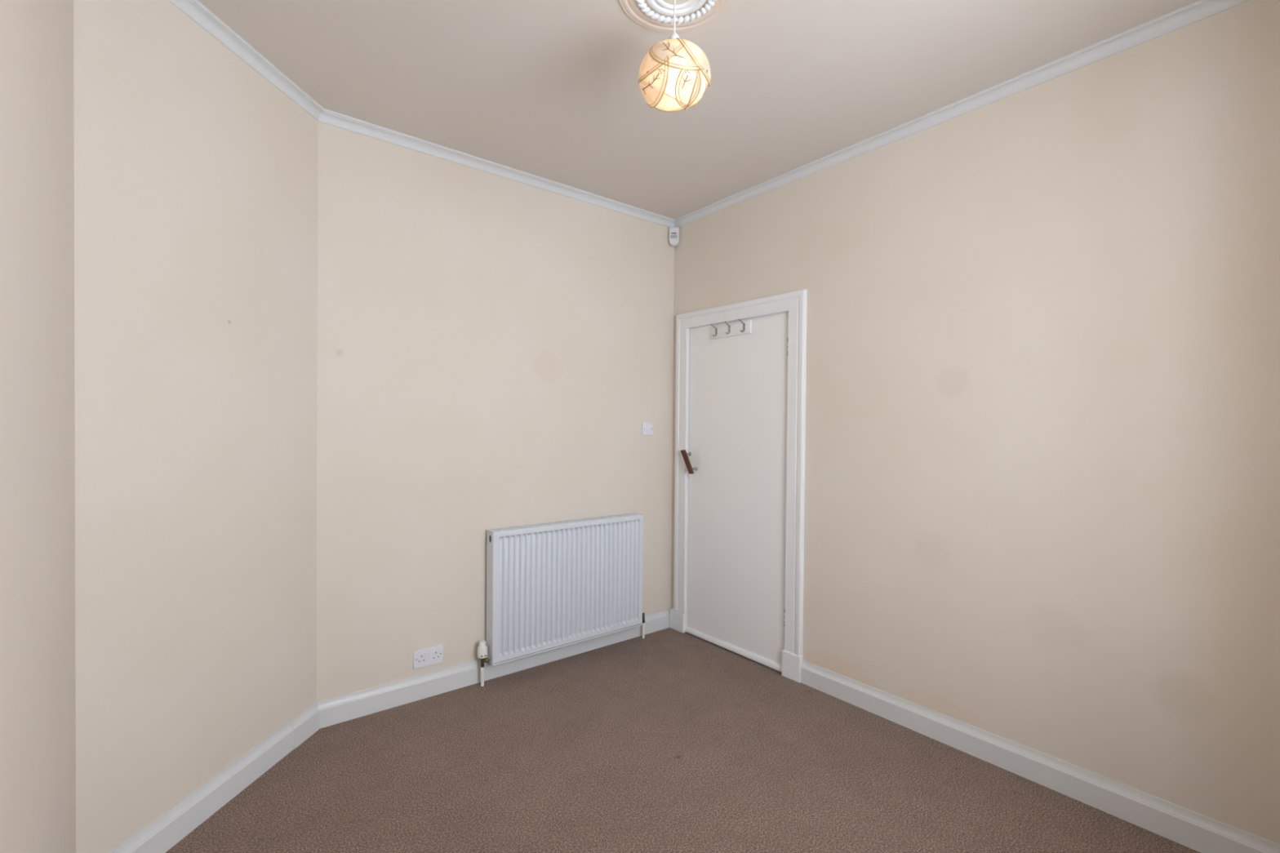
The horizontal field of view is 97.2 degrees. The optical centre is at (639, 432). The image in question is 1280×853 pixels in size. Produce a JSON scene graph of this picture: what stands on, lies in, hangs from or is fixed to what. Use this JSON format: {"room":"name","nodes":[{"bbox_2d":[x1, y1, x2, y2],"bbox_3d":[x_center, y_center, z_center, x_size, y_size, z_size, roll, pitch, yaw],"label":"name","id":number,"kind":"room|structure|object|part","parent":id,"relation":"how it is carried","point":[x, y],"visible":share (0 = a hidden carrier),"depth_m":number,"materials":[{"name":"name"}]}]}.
{"room":"empty bedroom","nodes":[
{"label":"empty bedroom","id":0,"kind":"room"},
{"bbox_2d":[0,0,75,852],"bbox_3d":[-0.839,-0.021,0.569,0.120,2.736,2.355,0,1,-39],"label":"wall","id":1,"kind":"structure","parent":0,"point":[37,674],"depth_m":1.15,"materials":[{"name":"beige paint"}]},
{"bbox_2d":[73,0,317,852],"bbox_3d":[-1.539,-0.044,2.021,0.120,2.736,0.984,1,1,6],"label":"wall","id":2,"kind":"structure","parent":0,"point":[196,175],"depth_m":1.86,"materials":[{"name":"beige paint"}]},
{"bbox_2d":[110,702,319,852],"bbox_3d":[-1.481,1.266,2.029,0.020,0.118,0.984,1,1,6],"label":"baseboard","id":3,"kind":"structure","parent":2,"relation":"attached to","point":[173,825],"depth_m":1.99,"materials":[{"name":"white wood"}]},
{"bbox_2d":[168,0,324,120],"bbox_3d":[-1.448,-1.388,1.998,0.040,0.044,0.984,1,1,6],"label":"crown molding","id":4,"kind":"structure","parent":2,"relation":"attached to","point":[194,10],"depth_m":2.07,"materials":[{"name":"paint"}]},
{"bbox_2d":[316,121,674,702],"bbox_3d":[-0.713,-0.050,3.157,2.538,2.736,0.120,0,1,-39],"label":"wall","id":5,"kind":"structure","parent":0,"point":[495,352],"depth_m":2.90,"materials":[{"name":"beige paint"}]},
{"bbox_2d":[413,644,443,669],"bbox_3d":[-1.056,1.122,2.819,0.146,0.086,0.012,0,1,-39],"label":"wall socket","id":6,"kind":"object","parent":5,"relation":"attached to","point":[431,655],"visible":1,"depth_m":2.81,"materials":[{"name":"white plastic"}]},
{"bbox_2d":[317,608,670,728],"bbox_3d":[-0.611,1.261,3.175,2.118,0.116,0.017,0,1,-39],"label":"baseboard","id":7,"kind":"structure","parent":5,"relation":"attached to","point":[332,711],"depth_m":2.86,"materials":[{"name":"white wood"}]},
{"bbox_2d":[317,108,674,227],"bbox_3d":[-0.581,-1.394,3.135,2.118,0.044,0.040,0,1,-39],"label":"crown molding","id":8,"kind":"structure","parent":5,"relation":"attached to","point":[327,117],"depth_m":2.93,"materials":[{"name":"paint"}]},
{"bbox_2d":[477,512,644,686],"bbox_3d":[-0.406,0.918,3.276,1.119,0.803,0.104,0,1,-39],"label":"radiator","id":9,"kind":"object","parent":5,"relation":"attached to","point":[550,586],"visible":1,"depth_m":3.19,"materials":[{"name":"white metal"}]},
{"bbox_3d":[-0.786,0.863,2.964,0.010,0.691,0.083,0,1,-39],"label":"panel","id":10,"kind":"part","parent":9,"relation":"part of","materials":[{"name":"white metal"}]},
{"bbox_2d":[487,512,640,532],"bbox_3d":[-0.399,0.519,3.273,0.998,0.004,0.074,0,1,-39],"label":"grille","id":11,"kind":"object","parent":9,"relation":"attached to","point":[614,518],"depth_m":3.23,"materials":[{"name":"white metal"}]},
{"bbox_2d":[641,422,653,435],"bbox_3d":[0.051,-0.021,3.682,0.090,0.082,0.014,0,1,-39],"label":"light switch","id":12,"kind":"object","parent":5,"relation":"attached to","point":[646,428],"visible":1,"depth_m":3.67,"materials":[{"name":"white plastic"}]},
{"bbox_2d":[164,627,1200,852],"bbox_3d":[0.221,1.394,1.586,3.044,0.100,3.780,0,1,-39],"label":"floor","id":13,"kind":"structure","parent":0,"point":[666,740],"depth_m":2.16,"materials":[{"name":"brown carpet"}]},
{"bbox_2d":[197,0,1199,219],"bbox_3d":[0.245,-1.441,1.554,3.044,0.100,3.780,0,1,-39],"label":"ceiling","id":14,"kind":"structure","parent":0,"point":[550,90],"depth_m":2.18,"materials":[{"name":"paint"}]},
{"bbox_2d":[618,0,733,33],"bbox_3d":[0.115,-1.386,1.783,0.378,0.018,0.378,0,1,-39],"label":"ceiling rose","id":15,"kind":"object","parent":14,"relation":"attached to","point":[653,15],"visible":0.98,"depth_m":1.87,"materials":[{"name":"beige paint"}]},
{"bbox_2d":[638,0,711,112],"bbox_3d":[0.109,-1.211,1.782,0.229,0.355,0.224,1,1,16],"label":"pendant lamp","id":16,"kind":"object","parent":15,"relation":"hanging from","point":[674,76],"visible":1,"depth_m":1.71,"materials":[{"name":"cream glass"},{"name":"brown painted pattern"},{"name":"white plastic"}]},
{"bbox_3d":[0.110,-1.323,1.784,0.006,0.132,0.006,0,1,-39],"label":"cord","id":17,"kind":"part","parent":16,"relation":"part of","materials":[{"name":"white plastic"}]},
{"bbox_2d":[671,0,1279,844],"bbox_3d":[1.326,-0.015,2.560,0.140,2.756,3.360,0,1,-39],"label":"wall","id":18,"kind":"structure","parent":0,"point":[1042,498],"depth_m":2.12,"materials":[{"name":"beige paint"}]},
{"bbox_2d":[668,227,679,246],"bbox_3d":[0.227,-1.301,3.760,0.067,0.117,0.042,1,1,6],"label":"sensor","id":19,"kind":"object","parent":18,"relation":"attached to","point":[673,239],"visible":1,"depth_m":3.74,"materials":[{"name":"grey plastic"}]},
{"bbox_2d":[680,311,788,671],"bbox_3d":[0.554,0.318,3.401,0.108,1.996,0.806,0,1,-39],"label":"door","id":20,"kind":"structure","parent":18,"relation":"in","point":[736,463],"depth_m":3.37,"materials":[{"name":"white wood"}]},
{"bbox_3d":[0.305,0.191,3.642,0.020,0.153,0.114,0,1,-39],"label":"pull handle","id":21,"kind":"part","parent":20,"relation":"part of","materials":[{"name":"brown wood"}]},
{"bbox_2d":[710,318,751,339],"bbox_3d":[0.528,-0.623,3.401,0.066,0.087,0.316,0,1,-39],"label":"coat hook rack","id":22,"kind":"object","parent":20,"relation":"attached to","point":[744,327],"visible":1,"depth_m":3.40,"materials":[{"name":"white metal"}]},
{"bbox_2d":[670,288,807,683],"bbox_3d":[0.591,0.274,3.439,0.150,2.104,1.036,0,1,-39],"label":"door frame","id":23,"kind":"structure","parent":18,"relation":"attached to","point":[794,303],"depth_m":3.07,"materials":[{"name":"white wood"}]},
{"bbox_3d":[0.272,0.203,3.746,0.024,1.974,0.103,0,1,-39],"label":"architrave","id":24,"kind":"part","parent":23,"relation":"part of","materials":[{"name":"white wood"}]},
{"bbox_3d":[0.562,-0.721,3.383,0.024,0.114,1.006,0,1,-39],"label":"architrave","id":25,"kind":"part","parent":23,"relation":"part of","materials":[{"name":"white wood"}]},
{"bbox_3d":[0.836,0.222,3.041,0.024,1.963,0.103,0,1,-39],"label":"architrave","id":26,"kind":"part","parent":23,"relation":"part of","materials":[{"name":"white wood"}]},
{"bbox_2d":[674,0,1250,227],"bbox_3d":[1.174,-1.373,2.605,0.040,0.044,3.060,0,1,-39],"label":"crown molding","id":27,"kind":"structure","parent":18,"relation":"attached to","point":[1200,10],"depth_m":2.27,"materials":[{"name":"paint"}]},
{"bbox_2d":[800,660,1279,852],"bbox_3d":[1.489,1.290,2.232,0.017,0.116,2.008,0,1,-39],"label":"baseboard","id":28,"kind":"structure","parent":18,"relation":"attached to","point":[1197,832],"depth_m":2.13,"materials":[{"name":"white wood"}]}
]}

